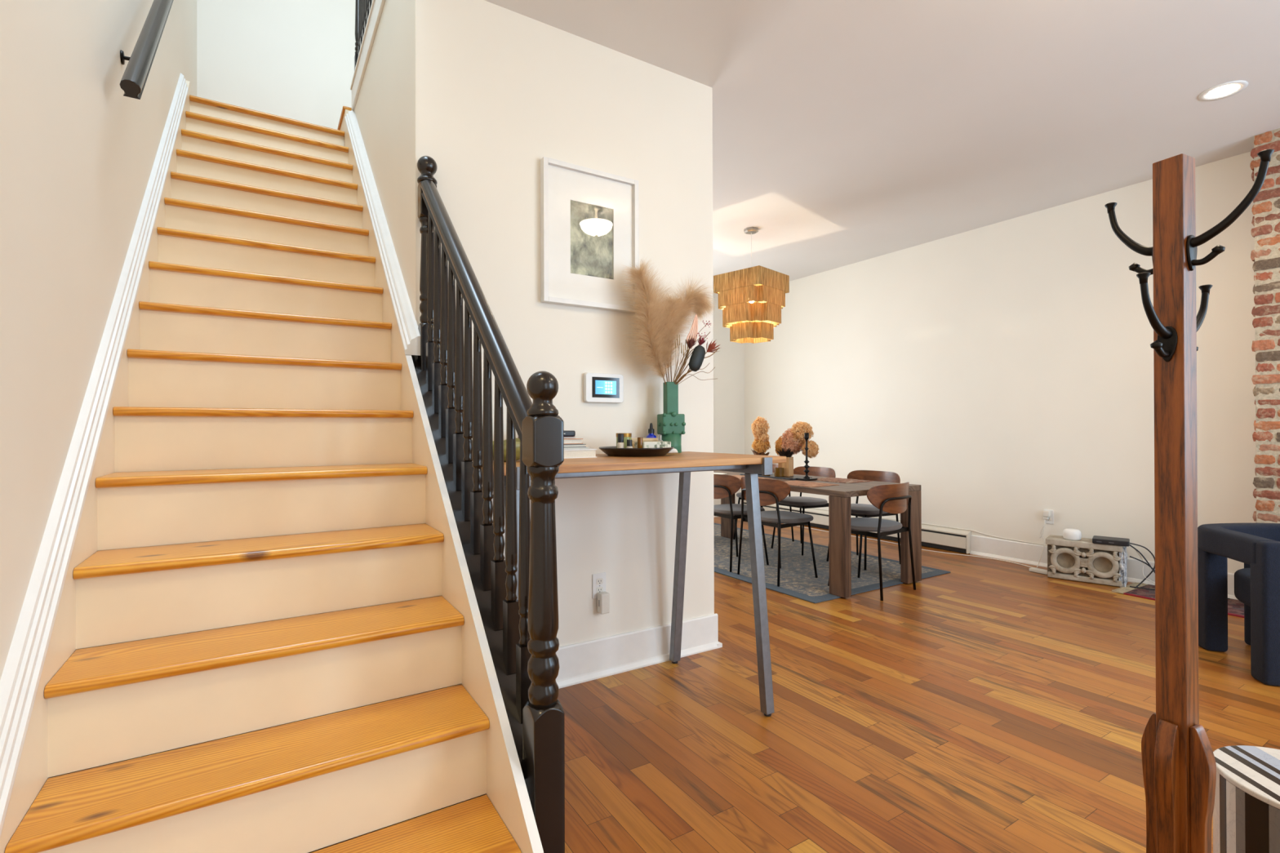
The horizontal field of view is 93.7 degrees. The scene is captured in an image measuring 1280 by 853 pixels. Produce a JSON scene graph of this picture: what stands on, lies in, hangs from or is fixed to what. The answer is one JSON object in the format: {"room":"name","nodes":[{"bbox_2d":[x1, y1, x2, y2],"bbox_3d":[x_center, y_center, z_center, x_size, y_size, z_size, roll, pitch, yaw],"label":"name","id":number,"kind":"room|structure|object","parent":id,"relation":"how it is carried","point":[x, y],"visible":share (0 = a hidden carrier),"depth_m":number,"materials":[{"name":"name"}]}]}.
{"room":"entrance hall","nodes":[
{"label":"entrance hall","id":0,"kind":"room"},
{"bbox_2d":[0,0,198,679],"bbox_3d":[-1.296,-1.745,1.205,0.120,5.800,7.400,0,0,-32],"label":"wall","id":1,"kind":"structure","parent":0,"point":[77,154],"depth_m":1.34,"materials":[{"name":"white paint"}]},
{"bbox_2d":[120,0,173,99],"bbox_3d":[-2.068,-2.014,2.632,0.093,2.101,2.134,0,0,-32],"label":"wall handrail","id":2,"kind":"object","parent":1,"relation":"attached to","point":[135,77],"visible":1,"depth_m":1.94,"materials":[{"name":"metal"}]},
{"bbox_2d":[196,0,355,129],"bbox_3d":[-1.793,-3.285,5.177,3.468,2.688,0.120,0,0,-32],"label":"wall","id":3,"kind":"structure","parent":0,"point":[290,59],"depth_m":4.52,"materials":[{"name":"white paint"}]},
{"bbox_2d":[342,0,714,646],"bbox_3d":[-1.243,-0.458,4.341,1.498,3.249,3.736,0,0,-32],"label":"wall","id":4,"kind":"structure","parent":0,"point":[500,91],"depth_m":2.75,"materials":[{"name":"white paint"}]},
{"bbox_2d":[337,106,351,129],"bbox_3d":[-2.103,-2.116,4.244,0.061,0.025,0.600,0,0,-32],"label":"trim","id":5,"kind":"structure","parent":4,"relation":"attached to","point":[344,108],"depth_m":4.06,"materials":[{"name":"brown wood"}]},
{"bbox_2d":[340,109,351,131],"bbox_3d":[-2.164,-2.024,4.355,0.048,0.156,0.865,0,0,-32],"label":"trim","id":6,"kind":"structure","parent":4,"relation":"attached to","point":[342,127],"depth_m":4.03,"materials":[{"name":"beige paint"}]},
{"bbox_2d":[350,0,385,110],"bbox_3d":[-1.155,-2.167,2.832,0.085,0.155,2.700,0,0,-32],"label":"trim","id":7,"kind":"structure","parent":4,"relation":"attached to","point":[377,6],"depth_m":3.39,"materials":[{"name":"white paint"}]},
{"bbox_2d":[354,0,372,69],"bbox_3d":[-1.293,-2.719,3.059,0.062,0.950,2.126,0,0,-32],"label":"railing","id":8,"kind":"object","parent":7,"relation":"on","point":[362,7],"visible":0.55,"depth_m":3.84,"materials":[{"name":"black metal"}]},
{"bbox_2d":[540,156,639,313],"bbox_3d":[-0.222,-0.862,2.756,0.488,0.630,0.038,0,0,-32],"label":"picture frame","id":9,"kind":"object","parent":4,"relation":"attached to","point":[589,217],"visible":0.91,"depth_m":2.75,"materials":[{"name":"white paint"}]},
{"bbox_2d":[570,200,613,279],"bbox_3d":[-0.225,-0.856,2.770,0.224,0.331,0.010,0,0,-32],"label":"print","id":10,"kind":"object","parent":9,"relation":"attached to","point":[591,221],"depth_m":2.77},
{"bbox_2d":[592,572,605,599],"bbox_3d":[-0.189,0.739,2.785,0.070,0.114,0.008,0,0,-32],"label":"wall outlet","id":11,"kind":"object","parent":4,"relation":"attached to","point":[598,580],"visible":0.83,"depth_m":2.78,"materials":[{"name":"white plastic"}]},
{"bbox_2d":[595,577,603,584],"bbox_3d":[-0.187,0.719,2.783,0.034,0.028,0.002,0,0,-32],"label":"socket","id":12,"kind":"object","parent":11,"relation":"attached to","point":[598,580],"depth_m":2.78,"materials":[{"name":"white plastic"}]},
{"bbox_2d":[596,586,603,593],"bbox_3d":[-0.187,0.759,2.783,0.034,0.028,0.002,0,0,-32],"label":"socket","id":13,"kind":"object","parent":11,"relation":"attached to","point":[599,589],"depth_m":2.78,"materials":[{"name":"white plastic"}]},
{"bbox_2d":[597,591,609,614],"bbox_3d":[-0.169,0.813,2.766,0.047,0.092,0.045,0,0,-32],"label":"plug","id":14,"kind":"object","parent":11,"relation":"attached to","point":[603,597],"visible":1,"depth_m":2.75,"materials":[{"name":"white plastic"}]},
{"bbox_2d":[583,372,623,403],"bbox_3d":[-0.168,-0.179,2.792,0.202,0.136,0.029,0,0,-32],"label":"alarm keypad","id":15,"kind":"object","parent":4,"relation":"attached to","point":[597,387],"visible":1,"depth_m":2.77,"materials":[{"name":"white plastic"}]},
{"bbox_2d":[555,613,722,688],"bbox_3d":[-1.135,1.079,4.264,1.459,0.172,3.566,0,0,-32],"label":"baseboard","id":16,"kind":"structure","parent":4,"relation":"attached to","point":[599,658],"depth_m":2.86,"materials":[{"name":"white paint"}]},
{"bbox_2d":[140,516,1279,852],"bbox_3d":[1.027,1.205,3.122,6.050,0.100,8.200,0,0,-32],"label":"floor","id":17,"kind":"structure","parent":0,"point":[988,705],"depth_m":2.31,"materials":[{"name":"brown wood"}]},
{"bbox_2d":[0,72,543,852],"bbox_3d":[-1.355,-0.466,2.313,0.958,3.249,3.530,0,0,-32],"label":"staircase","id":18,"kind":"structure","parent":17,"relation":"on","point":[261,318],"depth_m":1.58,"materials":[{"name":"brown wood"}]},
{"bbox_2d":[411,155,564,852],"bbox_3d":[-0.533,0.053,1.837,0.100,2.203,1.245,0,0,-32],"label":"stair railing","id":19,"kind":"object","parent":18,"relation":"attached to","point":[523,648],"visible":1,"depth_m":1.57,"materials":[{"name":"black paint"}]},
{"bbox_2d":[480,451,786,716],"bbox_3d":[-0.096,0.640,2.402,1.244,1.031,0.688,0,0,-32],"label":"bar table","id":20,"kind":"object","parent":17,"relation":"on","point":[684,463],"visible":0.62,"depth_m":2.41,"materials":[{"name":"brown wood"}]},
{"bbox_2d":[493,438,519,462],"bbox_3d":[-0.468,0.080,2.145,0.211,0.088,0.153,0,0,-44],"label":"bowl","id":21,"kind":"object","parent":20,"relation":"on","point":[517,440],"visible":0.19,"depth_m":2.09,"materials":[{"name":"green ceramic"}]},
{"bbox_2d":[564,448,596,458],"bbox_3d":[-0.367,0.108,2.470,0.270,0.034,0.300,0,0,-32],"label":"book","id":22,"kind":"object","parent":20,"relation":"on","point":[571,453],"visible":0.25,"depth_m":2.38,"materials":[{"name":"paper"}]},
{"bbox_2d":[564,447,588,449],"bbox_3d":[-0.370,0.088,2.474,0.230,0.007,0.260,0,0,-34],"label":"book","id":23,"kind":"object","parent":22,"relation":"on","point":[565,448],"visible":0.16,"depth_m":2.40,"materials":[{"name":"paper"}]},
{"bbox_2d":[564,444,586,447],"bbox_3d":[-0.378,0.078,2.458,0.250,0.012,0.200,0,0,-31],"label":"book","id":24,"kind":"object","parent":23,"relation":"on","point":[565,445],"visible":0.2,"depth_m":2.41,"materials":[{"name":"paper"}]},
{"bbox_2d":[564,438,582,444],"bbox_3d":[-0.374,0.061,2.466,0.220,0.022,0.180,0,0,-34],"label":"book","id":25,"kind":"object","parent":24,"relation":"on","point":[566,441],"visible":0.16,"depth_m":2.43,"materials":[{"name":"paper"}]},
{"bbox_3d":[-0.382,0.045,2.455,0.190,0.008,0.150,0,0,-32],"label":"book","id":26,"kind":"object","parent":25,"relation":"on","visible":0},
{"bbox_2d":[564,430,575,436],"bbox_3d":[-0.382,0.029,2.455,0.200,0.024,0.140,0,0,-32],"label":"case","id":27,"kind":"object","parent":26,"relation":"on","point":[566,433],"visible":0.27,"depth_m":2.44,"materials":[{"name":"plastic"}]},
{"bbox_2d":[599,446,674,457],"bbox_3d":[-0.015,0.106,2.573,0.324,0.037,0.324,0,0,-32],"label":"serving tray","id":28,"kind":"object","parent":20,"relation":"on","point":[609,451],"visible":0.84,"depth_m":2.45,"materials":[{"name":"brown paint"}]},
{"bbox_2d":[617,433,624,448],"bbox_3d":[-0.080,0.073,2.497,0.030,0.084,0.030,0,0,-32],"label":"bottle","id":29,"kind":"object","parent":28,"relation":"on","point":[620,444],"visible":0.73,"depth_m":2.49,"materials":[{"name":"black plastic"}]},
{"bbox_2d":[616,433,631,448],"bbox_3d":[-0.070,0.071,2.575,0.067,0.087,0.067,0,0,-32],"label":"glass","id":30,"kind":"object","parent":28,"relation":"on","point":[626,436],"visible":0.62,"depth_m":2.55,"materials":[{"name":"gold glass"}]},
{"bbox_2d":[626,440,632,448],"bbox_3d":[-0.043,0.084,2.482,0.026,0.060,0.026,0,0,-32],"label":"bottle","id":31,"kind":"object","parent":28,"relation":"on","point":[628,442],"visible":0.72,"depth_m":2.47,"materials":[{"name":"black plastic"}]},
{"bbox_2d":[637,437,643,448],"bbox_3d":[0.001,0.080,2.506,0.023,0.069,0.023,0,0,-32],"label":"jar","id":32,"kind":"object","parent":28,"relation":"on","point":[640,440],"visible":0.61,"depth_m":2.50,"materials":[{"name":"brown glass"}]},
{"bbox_2d":[631,437,657,448],"bbox_3d":[-0.007,0.083,2.643,0.170,0.064,0.060,0,0,-32],"label":"wooden box","id":33,"kind":"object","parent":28,"relation":"on","point":[633,440],"visible":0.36,"depth_m":2.63,"materials":[{"name":"brown wood"}]},
{"bbox_2d":[645,422,656,438],"bbox_3d":[0.053,0.054,2.853,0.056,0.143,0.056,0,0,-32],"label":"dropper bottle","id":34,"kind":"object","parent":33,"relation":"on","point":[651,431],"visible":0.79,"depth_m":2.84,"materials":[{"name":"blue glass"}]},
{"bbox_2d":[634,441,671,448],"bbox_3d":[0.055,0.089,2.564,0.150,0.050,0.070,0,0,-37],"label":"box","id":35,"kind":"object","parent":28,"relation":"on","point":[645,444],"visible":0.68,"depth_m":2.53,"materials":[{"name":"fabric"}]},
{"bbox_2d":[662,446,678,453],"bbox_3d":[0.114,0.100,2.574,0.096,0.028,0.040,0,0,-21],"label":"shell","id":36,"kind":"object","parent":28,"relation":"on","point":[673,451],"visible":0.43,"depth_m":2.56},
{"bbox_2d":[657,382,685,453],"bbox_3d":[0.148,-0.043,2.876,0.126,0.338,0.103,0,0,-16],"label":"vase","id":37,"kind":"object","parent":20,"relation":"on","point":[671,424],"visible":0.81,"depth_m":2.84,"materials":[{"name":"ceramic"}]},
{"bbox_2d":[619,253,679,382],"bbox_3d":[0.060,-0.475,2.794,0.329,0.626,0.262,0,0,-32],"label":"pampas plume","id":38,"kind":"object","parent":37,"relation":"in","point":[641,280],"visible":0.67,"depth_m":2.77},
{"bbox_2d":[623,293,677,385],"bbox_3d":[0.051,-0.392,2.785,0.274,0.461,0.285,0,0,2],"label":"pampas plume","id":39,"kind":"object","parent":37,"relation":"in","point":[650,344],"visible":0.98,"depth_m":2.77},
{"bbox_2d":[655,293,690,382],"bbox_3d":[0.140,-0.402,2.824,0.209,0.479,0.211,0,0,-7],"label":"pampas plume","id":40,"kind":"object","parent":37,"relation":"in","point":[673,314],"visible":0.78,"depth_m":2.81},
{"bbox_2d":[673,334,678,380],"bbox_3d":[0.166,-0.306,2.832,0.006,0.246,0.081,0,0,-16],"label":"stalk","id":41,"kind":"object","parent":37,"relation":"in","point":[677,335],"visible":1,"depth_m":2.80,"materials":[{"name":"plant"}]},
{"bbox_2d":[673,334,679,382],"bbox_3d":[0.169,-0.306,2.834,0.005,0.247,0.079,0,0,-27],"label":"stalk","id":42,"kind":"object","parent":37,"relation":"in","point":[679,335],"visible":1,"depth_m":2.81,"materials":[{"name":"plant"}]},
{"bbox_2d":[674,348,693,384],"bbox_3d":[0.199,-0.276,2.826,0.129,0.188,0.034,0,0,29],"label":"twig","id":43,"kind":"object","parent":37,"relation":"in","point":[693,348],"visible":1,"depth_m":2.80,"materials":[{"name":"brown plant"}]},
{"bbox_2d":[674,338,696,382],"bbox_3d":[0.213,-0.303,2.847,0.056,0.244,0.141,0,0,-45],"label":"flower","id":44,"kind":"object","parent":37,"relation":"in","point":[691,344],"visible":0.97,"depth_m":2.82,"materials":[{"name":"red plant"}]},
{"bbox_2d":[675,314,697,380],"bbox_3d":[0.212,-0.356,2.835,0.122,0.349,0.042,0,0,8],"label":"spear","id":45,"kind":"object","parent":37,"relation":"in","point":[695,325],"visible":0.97,"depth_m":2.83,"materials":[{"name":"pink plant"}]},
{"bbox_2d":[675,345,705,384],"bbox_3d":[0.221,-0.276,2.814,0.168,0.209,0.072,0,0,17],"label":"cone","id":46,"kind":"object","parent":37,"relation":"in","point":[697,357],"visible":1,"depth_m":2.78,"materials":[{"name":"black plant"}]},
{"bbox_2d":[675,332,707,376],"bbox_3d":[0.230,-0.314,2.841,0.180,0.263,0.038,0,0,12],"label":"sprig","id":47,"kind":"object","parent":37,"relation":"in","point":[704,332],"visible":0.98,"depth_m":2.83,"materials":[{"name":"plant"}]},
{"bbox_2d":[677,335,706,379],"bbox_3d":[0.235,-0.309,2.867,0.177,0.255,0.043,0,0,20],"label":"flower","id":48,"kind":"object","parent":37,"relation":"in","point":[700,341],"visible":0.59,"depth_m":2.85,"materials":[{"name":"red plant"}]},
{"bbox_2d":[666,274,718,382],"bbox_3d":[0.233,-0.455,2.877,0.288,0.584,0.258,0,0,-2],"label":"pampas plume","id":49,"kind":"object","parent":37,"relation":"in","point":[697,300],"visible":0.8,"depth_m":2.86},
{"bbox_2d":[680,320,711,363],"bbox_3d":[0.243,-0.344,2.861,0.196,0.324,0.031,0,0,2],"label":"sprig","id":50,"kind":"object","parent":37,"relation":"in","point":[703,320],"visible":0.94,"depth_m":2.86,"materials":[{"name":"plant"}]},
{"bbox_2d":[676,347,719,384],"bbox_3d":[0.261,-0.278,2.829,0.227,0.193,0.059,0,0,6],"label":"twig","id":51,"kind":"object","parent":37,"relation":"in","point":[718,348],"visible":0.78,"depth_m":2.83,"materials":[{"name":"brown plant"}]},
{"bbox_2d":[688,340,719,371],"bbox_3d":[0.267,-0.301,2.853,0.237,0.239,0.078,0,0,-6],"label":"flower","id":52,"kind":"object","parent":37,"relation":"in","point":[711,348],"visible":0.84,"depth_m":2.84,"materials":[{"name":"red plant"}]},
{"bbox_2d":[713,523,950,603],"bbox_3d":[0.937,1.160,5.699,1.555,0.009,3.240,0,0,-32],"label":"dining rug","id":53,"kind":"object","parent":17,"relation":"on","point":[797,580],"visible":0.53,"depth_m":4.84,"materials":[{"name":"grey fabric"}]},
{"bbox_2d":[713,474,768,572],"bbox_3d":[0.779,0.772,5.047,0.486,0.766,0.524,0,0,-32],"label":"dining chair","id":54,"kind":"object","parent":53,"relation":"on","point":[724,486],"visible":0.57,"depth_m":4.85,"materials":[{"name":"brown wood"}]},
{"bbox_2d":[733,463,794,542],"bbox_3d":[1.248,0.774,6.098,0.486,0.766,0.524,0,0,-32],"label":"dining chair","id":55,"kind":"object","parent":53,"relation":"on","point":[774,465],"visible":0.05,"depth_m":6.13,"materials":[{"name":"black metal"}]},
{"bbox_2d":[737,476,817,586],"bbox_3d":[1.056,0.769,4.607,0.486,0.766,0.524,0,0,-32],"label":"dining chair","id":56,"kind":"object","parent":53,"relation":"on","point":[771,491],"visible":0.81,"depth_m":4.43,"materials":[{"name":"brown wood"}]},
{"bbox_2d":[770,466,835,555],"bbox_3d":[1.535,0.772,5.641,0.486,0.766,0.524,0,0,-32],"label":"dining chair","id":57,"kind":"object","parent":53,"relation":"on","point":[801,502],"visible":0.43,"depth_m":5.60,"materials":[{"name":"grey fabric"}]},
{"bbox_2d":[713,471,921,598],"bbox_3d":[1.136,0.796,5.178,0.854,0.712,2.238,0,0,-32],"label":"dining table","id":58,"kind":"object","parent":53,"relation":"on","point":[839,498],"visible":0.63,"depth_m":4.18,"materials":[{"name":"brown wood"}]},
{"bbox_2d":[731,475,770,479],"bbox_3d":[0.865,0.439,5.150,0.310,0.004,0.430,0,0,-32],"label":"placemat","id":59,"kind":"object","parent":58,"relation":"on","point":[740,477],"visible":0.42,"depth_m":5.17,"materials":[{"name":"brown fabric"}]},
{"bbox_2d":[739,473,812,479],"bbox_3d":[1.179,0.434,5.253,0.250,0.012,0.660,0,0,-32],"label":"tray","id":60,"kind":"object","parent":58,"relation":"on","point":[791,477],"visible":0.56,"depth_m":5.06,"materials":[{"name":"black plastic"}]},
{"bbox_2d":[774,467,783,476],"bbox_3d":[1.187,0.390,5.117,0.080,0.075,0.080,0,0,-32],"label":"votive holder","id":61,"kind":"object","parent":60,"relation":"on","point":[779,472],"visible":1,"depth_m":5.08,"materials":[{"name":"orange glass"}]},
{"bbox_2d":[777,457,793,476],"bbox_3d":[1.260,0.345,5.181,0.100,0.165,0.100,0,0,38],"label":"wooden vase","id":62,"kind":"object","parent":60,"relation":"on","point":[788,467],"visible":0.56,"depth_m":5.13,"materials":[{"name":"brown wood"}]},
{"bbox_2d":[751,438,770,454],"bbox_3d":[1.070,0.204,5.326,0.180,0.209,0.156,0,0,-32],"label":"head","id":63,"kind":"object","parent":62,"relation":"in","point":[759,446],"visible":0.94,"depth_m":5.28},
{"bbox_2d":[757,432,769,441],"bbox_3d":[1.090,0.181,5.295,0.102,0.255,0.106,0,0,29],"label":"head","id":64,"kind":"object","parent":62,"relation":"in","point":[764,437],"visible":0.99,"depth_m":5.26},
{"bbox_2d":[774,435,782,456],"bbox_3d":[1.250,0.180,5.255,0.141,0.198,0.140,0,0,-32],"label":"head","id":65,"kind":"object","parent":62,"relation":"in","point":[778,443],"visible":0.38,"depth_m":5.23},
{"bbox_2d":[775,444,793,457],"bbox_3d":[1.247,0.216,5.156,0.112,0.123,0.184,0,0,-19],"label":"foliage","id":66,"kind":"object","parent":62,"relation":"in","point":[788,454],"visible":0.73,"depth_m":5.13,"materials":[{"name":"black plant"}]},
{"bbox_2d":[781,428,803,455],"bbox_3d":[1.317,0.143,5.187,0.223,0.269,0.181,0,0,-22],"label":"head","id":67,"kind":"object","parent":62,"relation":"in","point":[788,441],"visible":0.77,"depth_m":5.13},
{"bbox_2d":[790,431,804,445],"bbox_3d":[1.357,0.145,5.169,0.183,0.266,0.157,0,0,-24],"label":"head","id":68,"kind":"object","parent":62,"relation":"in","point":[794,437],"visible":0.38,"depth_m":5.11},
{"bbox_2d":[790,421,813,442],"bbox_3d":[1.385,0.116,5.150,0.214,0.323,0.191,0,0,-32],"label":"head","id":69,"kind":"object","parent":62,"relation":"in","point":[799,428],"visible":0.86,"depth_m":5.09},
{"bbox_2d":[793,440,818,457],"bbox_3d":[1.398,0.199,5.121,0.174,0.160,0.254,0,0,-32],"label":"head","id":70,"kind":"object","parent":62,"relation":"in","point":[812,451],"visible":0.86,"depth_m":5.04},
{"bbox_3d":[1.076,0.366,5.360,0.068,0.125,0.068,0,0,-32],"label":"bottle","id":71,"kind":"object","parent":60,"relation":"on","visible":0},
{"bbox_2d":[751,416,769,439],"bbox_3d":[1.068,0.108,5.335,0.167,0.400,0.157,0,0,-32],"label":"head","id":72,"kind":"object","parent":71,"relation":"in","point":[759,426],"visible":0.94,"depth_m":5.29},
{"bbox_2d":[751,449,768,455],"bbox_3d":[1.069,0.238,5.347,0.098,0.141,0.220,0,0,-32],"label":"foliage","id":73,"kind":"object","parent":72,"relation":"attached to","point":[754,452],"visible":0.27,"depth_m":5.33,"materials":[{"name":"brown plant"}]},
{"bbox_2d":[795,432,817,479],"bbox_3d":[1.364,0.243,4.910,0.120,0.382,0.120,0,0,-32],"label":"candlestick","id":74,"kind":"object","parent":58,"relation":"on","point":[806,466],"visible":1,"depth_m":4.90,"materials":[{"name":"black metal"}]},
{"bbox_2d":[785,480,838,487],"bbox_3d":[1.238,0.435,4.558,0.310,0.004,0.430,0,0,-32],"label":"placemat","id":75,"kind":"object","parent":58,"relation":"on","point":[799,483],"visible":0.71,"depth_m":4.48,"materials":[{"name":"brown fabric"}]},
{"bbox_2d":[815,477,873,483],"bbox_3d":[1.612,0.435,4.864,0.310,0.004,0.430,0,0,-32],"label":"placemat","id":76,"kind":"object","parent":58,"relation":"on","point":[824,479],"visible":0.8,"depth_m":4.82,"materials":[{"name":"brown fabric"}]},
{"bbox_2d":[826,470,900,569],"bbox_3d":[1.886,0.769,5.082,0.486,0.766,0.524,0,0,-32],"label":"dining chair","id":77,"kind":"object","parent":53,"relation":"on","point":[863,510],"visible":0.41,"depth_m":5.08,"materials":[{"name":"black metal"}]},
{"bbox_2d":[827,482,915,600],"bbox_3d":[1.647,0.775,4.279,0.524,0.766,0.486,0,0,-38],"label":"dining chair","id":78,"kind":"object","parent":53,"relation":"on","point":[889,498],"visible":0.88,"depth_m":4.09,"materials":[{"name":"brown wood"}]},
{"bbox_2d":[783,523,1031,567],"bbox_3d":[2.444,1.157,6.032,0.129,0.008,2.780,0,0,-34],"label":"cable","id":79,"kind":"object","parent":17,"relation":"on","point":[784,523],"visible":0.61,"depth_m":5.44,"materials":[{"name":"white plastic"}]},
{"bbox_2d":[1029,567,1047,574],"bbox_3d":[3.159,1.141,4.734,0.060,0.026,0.140,0,0,-26],"label":"adapter","id":80,"kind":"object","parent":17,"relation":"on","point":[1032,569],"visible":0.72,"depth_m":4.73,"materials":[{"name":"white plastic"}]},
{"bbox_2d":[1045,534,1127,587],"bbox_3d":[3.341,1.004,4.495,0.478,0.302,0.235,0,0,42],"label":"stone block","id":81,"kind":"object","parent":17,"relation":"on","point":[1082,560],"visible":1,"depth_m":4.41,"materials":[{"name":"beige stone"}]},
{"bbox_2d":[1062,528,1081,540],"bbox_3d":[3.263,0.814,4.530,0.115,0.078,0.115,0,0,-32],"label":"puck","id":82,"kind":"object","parent":81,"relation":"on","point":[1069,534],"visible":1,"depth_m":4.49,"materials":[{"name":"white plastic"}]},
{"bbox_2d":[1092,535,1129,546],"bbox_3d":[3.430,0.834,4.369,0.210,0.036,0.161,0,0,40],"label":"modem","id":83,"kind":"object","parent":81,"relation":"on","point":[1096,539],"visible":1,"depth_m":4.33,"materials":[{"name":"black plastic"}]},
{"bbox_2d":[1129,542,1155,588],"bbox_3d":[3.562,0.989,4.252,0.142,0.320,0.058,0,0,10],"label":"power cable","id":84,"kind":"object","parent":83,"relation":"attached to","point":[1151,572],"visible":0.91,"depth_m":4.24,"materials":[{"name":"black plastic"}]},
{"bbox_2d":[1129,544,1155,590],"bbox_3d":[3.559,0.988,4.228,0.193,0.310,0.051,0,0,33],"label":"power cable","id":85,"kind":"object","parent":83,"relation":"attached to","point":[1138,551],"visible":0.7,"depth_m":4.23,"materials":[{"name":"black plastic"}]},
{"bbox_2d":[1111,582,1244,617],"bbox_3d":[3.995,1.142,3.425,0.523,0.010,2.053,0,0,-32],"label":"rug","id":86,"kind":"object","parent":17,"relation":"on","point":[1235,607],"visible":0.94,"depth_m":4.07,"materials":[{"name":"red fabric"}]},
{"bbox_2d":[1130,544,1155,584],"bbox_3d":[3.568,0.990,4.241,0.043,0.299,0.148,0,0,-44],"label":"cable","id":87,"kind":"object","parent":86,"relation":"on","point":[1131,544],"visible":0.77,"depth_m":4.25,"materials":[{"name":"plastic"}]},
{"bbox_2d":[1129,555,1230,599],"bbox_3d":[3.701,1.032,4.130,0.514,0.221,0.046,0,0,40],"label":"power cable","id":88,"kind":"object","parent":86,"relation":"on","point":[1130,556],"visible":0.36,"depth_m":4.25,"materials":[{"name":"black plastic"}]},
{"bbox_2d":[1104,148,1274,852],"bbox_3d":[1.000,0.325,1.118,0.305,1.645,0.305,0,0,20],"label":"coat rack","id":89,"kind":"object","parent":17,"relation":"on","point":[1179,765],"visible":1,"depth_m":1.10,"materials":[{"name":"brown wood"}]},
{"bbox_2d":[1197,523,1279,686],"bbox_3d":[3.248,0.829,2.854,0.851,0.634,0.724,0,0,21],"label":"armchair","id":90,"kind":"object","parent":17,"relation":"on","point":[1256,545],"visible":0.98,"depth_m":2.91,"materials":[{"name":"fabric"}]},
{"bbox_2d":[1213,745,1279,852],"bbox_3d":[1.381,0.937,1.203,0.310,0.420,0.340,0,0,-32],"label":"pouf","id":91,"kind":"object","parent":17,"relation":"on","point":[1246,811],"visible":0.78,"depth_m":1.24,"materials":[{"name":"fabric"}]},
{"bbox_2d":[484,0,1279,289],"bbox_3d":[1.060,-1.967,3.160,5.950,0.356,8.200,0,0,-32],"label":"ceiling","id":92,"kind":"structure","parent":0,"point":[846,132],"depth_m":3.28,"materials":[{"name":"paint"}]},
{"bbox_2d":[713,226,789,343],"bbox_3d":[1.005,-1.279,5.414,0.484,1.004,0.484,0,0,44],"label":"pendant lamp","id":93,"kind":"object","parent":92,"relation":"hanging from","point":[751,312],"visible":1,"depth_m":5.25,"materials":[{"name":"brown wicker"}]},
{"bbox_2d":[1198,80,1248,101],"bbox_3d":[3.115,-1.789,3.205,0.190,0.012,0.190,0,0,-32],"label":"recessed light","id":94,"kind":"object","parent":92,"relation":"in","point":[1228,89],"visible":1,"depth_m":3.19,"materials":[{"name":"white plastic"}]},
{"bbox_2d":[744,151,1256,573],"bbox_3d":[3.550,-0.319,4.717,0.120,2.944,8.200,0,0,-32],"label":"wall","id":95,"kind":"structure","parent":0,"point":[1003,371],"depth_m":5.07,"materials":[{"name":"white paint"}]},
{"bbox_2d":[743,500,971,553],"bbox_3d":[2.188,1.058,6.709,0.066,0.201,3.003,0,0,-32],"label":"baseboard heater","id":96,"kind":"object","parent":95,"relation":"attached to","point":[933,536],"visible":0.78,"depth_m":5.72,"materials":[{"name":"white metal"}]},
{"bbox_2d":[812,507,1047,546],"bbox_3d":[2.654,0.963,6.007,0.022,0.044,2.650,0,0,-32],"label":"cable","id":97,"kind":"object","parent":95,"relation":"attached to","point":[812,508],"visible":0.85,"depth_m":5.45,"materials":[{"name":"white plastic"}]},
{"bbox_2d":[1039,510,1050,537],"bbox_3d":[3.321,0.806,4.922,0.035,0.232,0.077,0,0,-32],"label":"power adapter","id":98,"kind":"object","parent":95,"relation":"attached to","point":[1046,514],"visible":1,"depth_m":4.90,"materials":[{"name":"white plastic"}]},
{"bbox_2d":[1036,523,1045,568],"bbox_3d":[3.250,0.965,4.887,0.160,0.344,0.046,0,0,-32],"label":"cable","id":99,"kind":"object","parent":98,"relation":"hanging from","point":[1045,523],"visible":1,"depth_m":4.91,"materials":[{"name":"white plastic"}]},
{"bbox_2d":[1044,509,1053,524],"bbox_3d":[3.350,0.739,4.916,0.008,0.114,0.070,0,0,-32],"label":"wall outlet","id":100,"kind":"object","parent":95,"relation":"attached to","point":[1051,521],"visible":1,"depth_m":4.90,"materials":[{"name":"white plastic"}]},
{"bbox_2d":[969,534,1237,599],"bbox_3d":[3.503,1.067,4.652,0.030,0.172,1.875,0,0,-32],"label":"baseboard","id":101,"kind":"structure","parent":95,"relation":"attached to","point":[993,548],"depth_m":5.04,"materials":[{"name":"white paint"}]},
{"bbox_2d":[1249,128,1279,523],"bbox_3d":[4.436,-0.328,2.925,0.286,2.944,2.031,0,0,-32],"label":"brick wall","id":102,"kind":"structure","parent":0,"point":[1265,256],"depth_m":3.65,"materials":[{"name":"red brick"}]},
{"bbox_3d":[-0.116,-0.299,7.195,3.448,2.944,0.100,0,0,-32],"label":"wall","id":103,"kind":"structure","parent":0,"visible":0},
{"bbox_2d":[712,289,744,517],"bbox_3d":[1.103,-0.300,7.873,0.662,2.944,0.050,0,0,-32],"label":"wall","id":104,"kind":"structure","parent":103,"relation":"attached to","point":[729,361],"depth_m":7.88,"materials":[{"name":"white paint"}]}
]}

